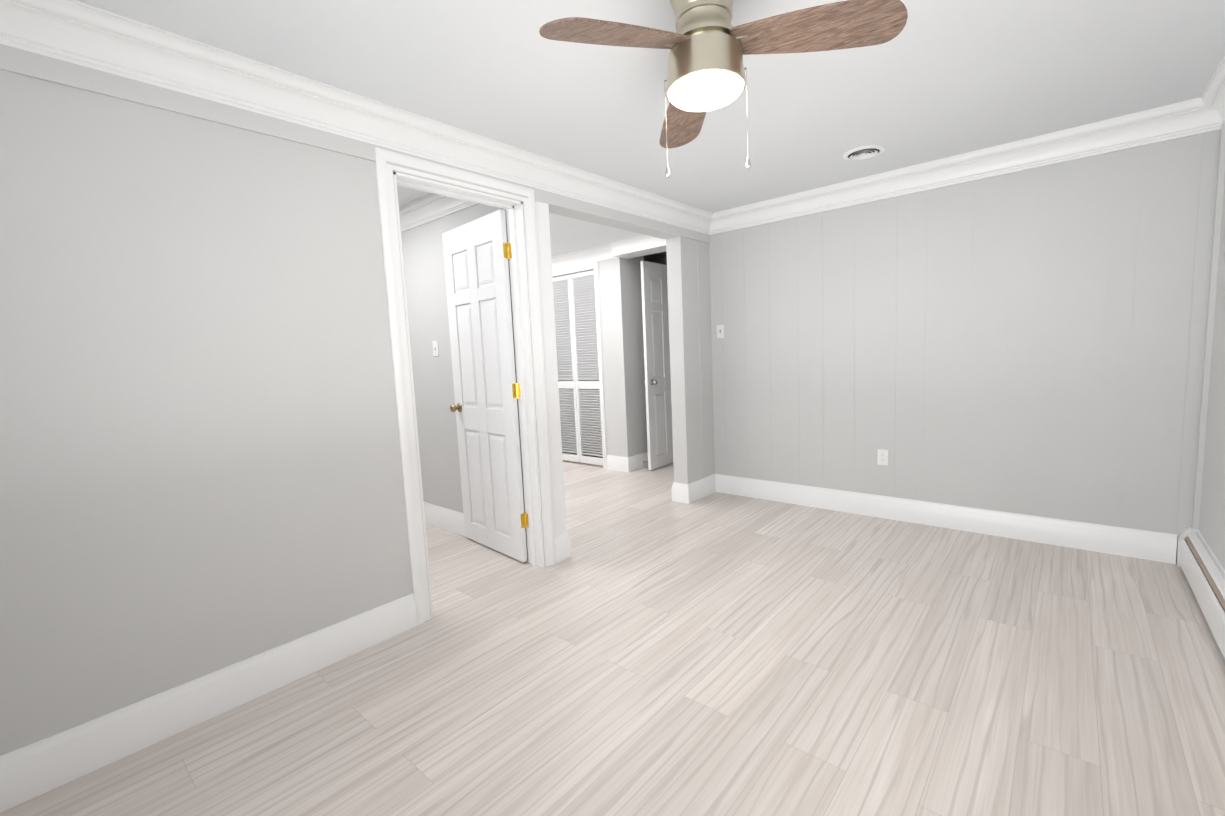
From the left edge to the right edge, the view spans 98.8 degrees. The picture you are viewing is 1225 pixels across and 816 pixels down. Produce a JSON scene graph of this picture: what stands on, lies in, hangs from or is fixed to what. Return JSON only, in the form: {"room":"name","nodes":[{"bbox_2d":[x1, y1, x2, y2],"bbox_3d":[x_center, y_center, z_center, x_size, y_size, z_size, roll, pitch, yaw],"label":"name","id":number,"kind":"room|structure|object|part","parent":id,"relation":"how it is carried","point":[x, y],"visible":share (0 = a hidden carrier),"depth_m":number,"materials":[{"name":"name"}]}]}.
{"room":"empty living room","nodes":[
{"label":"empty living room","id":0,"kind":"room"},
{"bbox_2d":[0,70,714,755],"bbox_3d":[-0.897,-0.164,2.765,0.140,2.440,5.580,3,8,41],"label":"wall","id":1,"kind":"structure","parent":0,"point":[200,464],"depth_m":1.91,"materials":[{"name":"paint"}]},
{"bbox_2d":[0,593,416,812],"bbox_3d":[-1.751,1.128,1.729,0.018,0.165,2.353,3,8,41],"label":"baseboard","id":2,"kind":"structure","parent":1,"relation":"attached to","point":[33,770],"depth_m":1.92,"materials":[{"name":"white wood"}]},
{"bbox_2d":[0,44,709,242],"bbox_3d":[-0.887,-1.190,2.608,0.011,0.071,5.300,3,8,41],"label":"trim","id":3,"kind":"structure","parent":1,"relation":"attached to","point":[35,65],"depth_m":1.97,"materials":[{"name":"paint"}]},
{"bbox_2d":[0,0,719,234],"bbox_3d":[-0.855,-1.297,2.565,0.108,0.150,5.300,3,8,41],"label":"crown molding","id":4,"kind":"structure","parent":1,"relation":"attached to","point":[86,36],"depth_m":2.06,"materials":[{"name":"white wood"}]},
{"bbox_2d":[375,147,555,624],"bbox_3d":[-0.773,-0.103,2.899,0.159,2.280,0.944,3,8,41],"label":"door frame","id":5,"kind":"structure","parent":1,"relation":"attached to","point":[395,299],"depth_m":2.84,"materials":[{"name":"white wood"}]},
{"bbox_3d":[-0.573,-0.116,3.222,0.032,1.750,0.002,3,8,41],"label":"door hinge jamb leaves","id":6,"kind":"part","parent":5,"relation":"part of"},
{"bbox_2d":[535,201,566,536],"bbox_3d":[-0.381,-0.210,3.248,0.005,2.055,0.111,3,8,41],"label":"trim","id":7,"kind":"structure","parent":1,"relation":"attached to","point":[549,334],"depth_m":3.24,"materials":[{"name":"white wood"}]},
{"bbox_2d":[671,482,682,501],"bbox_3d":[1.040,0.643,5.164,0.018,0.165,1.588,3,8,41],"label":"baseboard","id":8,"kind":"structure","parent":1,"relation":"attached to","point":[677,488],"depth_m":4.54,"materials":[{"name":"white wood"}]},
{"bbox_2d":[683,474,714,503],"bbox_3d":[0.778,0.711,4.622,0.018,0.165,0.420,3,8,41],"label":"baseboard","id":9,"kind":"structure","parent":1,"relation":"attached to","point":[694,491],"depth_m":4.59,"materials":[{"name":"white wood"}]},
{"bbox_2d":[697,241,704,477],"bbox_3d":[0.766,-0.399,4.561,0.005,2.055,0.015,3,8,41],"label":"trim","id":10,"kind":"structure","parent":1,"relation":"attached to","point":[700,358],"depth_m":4.55,"materials":[{"name":"paint"}]},
{"bbox_2d":[401,203,525,530],"bbox_3d":[-1.707,-0.296,4.375,3.200,2.440,0.140,3,8,41],"label":"wall","id":11,"kind":"structure","parent":0,"point":[422,245],"depth_m":3.97,"materials":[{"name":"paint"}]},
{"bbox_2d":[432,340,438,355],"bbox_3d":[-1.323,-0.444,3.917,0.070,0.115,0.012,3,8,41],"label":"light switch","id":12,"kind":"object","parent":11,"relation":"attached to","point":[435,348],"visible":1,"depth_m":3.91,"materials":[{"name":"white plastic"}]},
{"bbox_2d":[399,193,478,231],"bbox_3d":[-1.482,-1.412,3.859,2.260,0.135,0.097,3,8,41],"label":"crown molding","id":13,"kind":"structure","parent":11,"relation":"attached to","point":[430,207],"depth_m":3.61,"materials":[{"name":"white wood"}]},
{"bbox_2d":[424,502,527,557],"bbox_3d":[-1.339,0.858,4.129,2.278,0.165,0.038,3,8,41],"label":"baseboard","id":14,"kind":"structure","parent":11,"relation":"attached to","point":[445,518],"depth_m":4.04,"materials":[{"name":"white wood"}]},
{"bbox_2d":[442,209,526,561],"bbox_3d":[-0.857,-0.116,3.487,0.171,2.167,0.754,-8,8,-44],"label":"door","id":15,"kind":"structure","parent":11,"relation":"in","point":[485,406],"depth_m":3.43,"materials":[{"name":"white wood"}]},
{"bbox_3d":[-1.065,-0.005,3.721,0.171,0.066,0.066,-8,8,-44],"label":"knob","id":16,"kind":"part","parent":15,"relation":"part of","materials":[{"name":"gold metal"}]},
{"bbox_3d":[-0.596,-0.118,3.224,0.042,1.760,0.013,-8,8,-43],"label":"door hinges","id":17,"kind":"part","parent":15,"relation":"part of","materials":[{"name":"gold metal"}]},
{"bbox_2d":[555,533,570,559],"bbox_3d":[-1.500,0.832,4.447,3.218,0.165,0.041,3,8,41],"label":"baseboard","id":18,"kind":"structure","parent":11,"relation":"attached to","point":[563,546],"depth_m":3.36,"materials":[{"name":"white wood"}]},
{"bbox_2d":[558,275,602,457],"bbox_3d":[-0.270,-0.566,6.340,1.240,2.440,0.280,3,8,41],"label":"wall","id":19,"kind":"structure","parent":0,"point":[581,422],"depth_m":6.70,"materials":[{"name":"paint"}]},
{"bbox_2d":[554,257,636,456],"bbox_3d":[-0.588,-0.552,6.340,2.000,2.440,0.140,3,8,41],"label":"wall","id":20,"kind":"structure","parent":0,"point":[620,290],"depth_m":5.72,"materials":[{"name":"paint"}]},
{"bbox_2d":[553,270,602,465],"bbox_3d":[-0.445,-0.446,6.197,0.840,2.217,0.064,3,8,41],"label":"door","id":21,"kind":"structure","parent":20,"relation":"in","point":[575,323],"depth_m":6.16,"materials":[{"name":"white wood"}]},
{"bbox_2d":[552,261,606,468],"bbox_3d":[-0.429,-0.450,6.215,0.870,2.250,0.141,3,8,41],"label":"door frame","id":22,"kind":"structure","parent":20,"relation":"attached to","point":[573,272],"depth_m":5.91,"materials":[{"name":"white wood"}]},
{"bbox_2d":[551,243,616,269],"bbox_3d":[-0.721,-1.684,6.134,2.010,0.135,0.097,3,8,41],"label":"crown molding","id":23,"kind":"structure","parent":20,"relation":"attached to","point":[589,255],"depth_m":5.79,"materials":[{"name":"white wood"}]},
{"bbox_2d":[607,452,647,472],"bbox_3d":[0.203,0.593,6.000,0.318,0.165,0.456,3,8,41],"label":"baseboard","id":24,"kind":"structure","parent":20,"relation":"attached to","point":[626,464],"depth_m":5.84,"materials":[{"name":"white wood"}]},
{"bbox_2d":[0,462,1224,815],"bbox_3d":[-0.066,0.964,3.845,6.460,0.100,8.040,3,8,41],"label":"floor","id":25,"kind":"structure","parent":0,"point":[648,648],"depth_m":2.01,"materials":[{"name":"laminate"}]},
{"bbox_2d":[563,460,602,467],"bbox_3d":[-0.394,0.667,6.315,0.846,0.005,0.055,3,8,41],"label":"threshold","id":26,"kind":"object","parent":25,"relation":"on","point":[583,464],"visible":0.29,"depth_m":6.26,"materials":[{"name":"beige wood"}]},
{"bbox_2d":[1176,527,1224,658],"bbox_3d":[2.618,0.848,2.269,0.072,0.218,1.658,3,8,41],"label":"baseboard heater","id":27,"kind":"object","parent":25,"relation":"on","point":[1198,563],"visible":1,"depth_m":2.43,"materials":[{"name":"metal"}]},
{"bbox_2d":[570,252,666,457],"bbox_3d":[0.078,-0.602,6.532,1.250,2.440,0.530,3,8,41],"label":"wall","id":28,"kind":"structure","parent":0,"point":[660,258],"depth_m":6.32,"materials":[{"name":"paint"}]},
{"bbox_2d":[611,235,665,258],"bbox_3d":[0.473,-1.635,5.177,1.050,0.140,0.260,3,8,41],"label":"header beam","id":29,"kind":"structure","parent":0,"point":[637,246],"depth_m":5.24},
{"bbox_2d":[629,256,647,454],"bbox_3d":[0.746,-0.617,6.393,2.440,2.440,0.140,3,8,41],"label":"wall","id":30,"kind":"structure","parent":0,"point":[634,264],"depth_m":5.83,"materials":[{"name":"paint"}]},
{"bbox_2d":[640,261,672,469],"bbox_3d":[0.598,-0.475,5.931,0.171,2.242,0.770,2,8,39],"label":"door","id":31,"kind":"structure","parent":30,"relation":"in","point":[655,314],"depth_m":5.77,"materials":[{"name":"white wood"}]},
{"bbox_3d":[0.408,-0.279,5.705,0.171,0.066,0.066,2,8,39],"label":"knob","id":32,"kind":"part","parent":31,"relation":"part of","materials":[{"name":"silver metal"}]},
{"bbox_2d":[76,0,1224,256],"bbox_3d":[-0.180,-1.560,3.581,6.460,0.100,8.040,3,8,41],"label":"ceiling","id":33,"kind":"structure","parent":0,"point":[938,80],"depth_m":2.23,"materials":[{"name":"paint"}]},
{"bbox_2d":[539,0,907,177],"bbox_3d":[0.323,-1.049,1.634,0.990,0.555,1.007,3,8,41],"label":"fan","id":34,"kind":"object","parent":33,"relation":"hanging from","point":[709,44],"visible":1,"depth_m":1.60,"materials":[{"name":"brown wood"}]},
{"bbox_3d":[0.015,-1.093,1.546,0.258,0.108,0.480,3,8,41],"label":"blade","id":35,"kind":"part","parent":34,"relation":"part of","materials":[{"name":"brown wood"}]},
{"bbox_3d":[0.187,-0.935,1.759,0.029,0.313,0.022,3,8,41],"label":"cord","id":36,"kind":"part","parent":34,"relation":"part of","materials":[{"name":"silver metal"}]},
{"bbox_3d":[0.289,-1.157,2.042,0.396,0.108,0.418,3,8,41],"label":"blade","id":37,"kind":"part","parent":34,"relation":"part of","materials":[{"name":"brown wood"}]},
{"bbox_3d":[0.305,-1.023,1.725,0.248,0.045,0.248,3,8,41],"label":"lamp shade","id":38,"kind":"part","parent":34,"relation":"part of","materials":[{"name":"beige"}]},
{"bbox_3d":[0.401,-1.156,1.657,0.079,0.006,0.062,3,8,41],"label":"arm","id":39,"kind":"part","parent":34,"relation":"part of"},
{"bbox_3d":[0.431,-0.940,1.708,0.029,0.313,0.022,3,8,41],"label":"cord","id":40,"kind":"part","parent":34,"relation":"part of","materials":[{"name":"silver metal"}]},
{"bbox_3d":[0.600,-1.121,1.566,0.488,0.108,0.230,3,8,41],"label":"blade","id":41,"kind":"part","parent":34,"relation":"part of","materials":[{"name":"brown wood"}]},
{"bbox_2d":[843,145,884,159],"bbox_3d":[1.516,-1.534,3.171,0.230,0.018,0.230,3,8,41],"label":"ceiling vent","id":42,"kind":"object","parent":33,"relation":"in","point":[863,152],"visible":1,"depth_m":3.15,"materials":[{"name":"white metal"}]},
{"bbox_2d":[709,133,1203,533],"bbox_3d":[2.060,-0.403,3.781,3.260,2.440,0.138,3,8,41],"label":"wall","id":43,"kind":"structure","parent":0,"point":[1006,350],"depth_m":3.23,"materials":[{"name":"paint"}]},
{"bbox_2d":[715,474,1176,563],"bbox_3d":[2.031,0.734,3.864,2.905,0.165,0.018,3,8,41],"label":"baseboard","id":44,"kind":"structure","parent":43,"relation":"attached to","point":[1142,544],"depth_m":3.52,"materials":[{"name":"white wood"}]},
{"bbox_2d":[712,98,1195,232],"bbox_3d":[1.924,-1.528,3.572,2.730,0.150,0.108,3,8,41],"label":"crown molding","id":45,"kind":"structure","parent":43,"relation":"attached to","point":[1176,120],"depth_m":3.25,"materials":[{"name":"white wood"}]},
{"bbox_2d":[709,130,1220,560],"bbox_3d":[2.015,-0.396,3.729,2.977,2.440,0.002,3,8,41],"label":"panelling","id":46,"kind":"object","parent":43,"relation":"attached to","point":[838,266],"visible":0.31,"depth_m":3.37,"materials":[{"name":"paint"}]},
{"bbox_2d":[717,325,723,337],"bbox_3d":[0.945,-0.671,4.611,0.072,0.116,0.018,3,8,41],"label":"switch plate","id":47,"kind":"object","parent":46,"relation":"attached to","point":[720,331],"visible":1,"depth_m":4.61,"materials":[{"name":"white plastic"}]},
{"bbox_2d":[877,449,887,464],"bbox_3d":[1.985,0.362,3.857,0.072,0.116,0.008,3,8,41],"label":"electrical outlet plate","id":48,"kind":"object","parent":46,"relation":"attached to","point":[882,456],"visible":1,"depth_m":3.86,"materials":[{"name":"white plastic"}]},
{"bbox_2d":[1192,124,1224,528],"bbox_3d":[3.120,-0.278,2.751,0.022,2.310,0.017,3,8,41],"label":"trim","id":49,"kind":"structure","parent":43,"relation":"attached to","point":[1209,329],"depth_m":2.73,"materials":[{"name":"paint"}]},
{"bbox_2d":[1199,179,1224,569],"bbox_3d":[1.458,-0.056,0.723,0.140,2.440,5.580,3,8,41],"label":"wall","id":50,"kind":"structure","parent":0,"point":[1212,521],"depth_m":2.60,"materials":[{"name":"paint"}]},
{"bbox_2d":[1192,55,1224,133],"bbox_3d":[1.314,-1.198,0.685,0.108,0.150,5.300,3,8,41],"label":"crown molding","id":51,"kind":"structure","parent":50,"relation":"attached to","point":[1210,108],"depth_m":2.60,"materials":[{"name":"white wood"}]}
]}

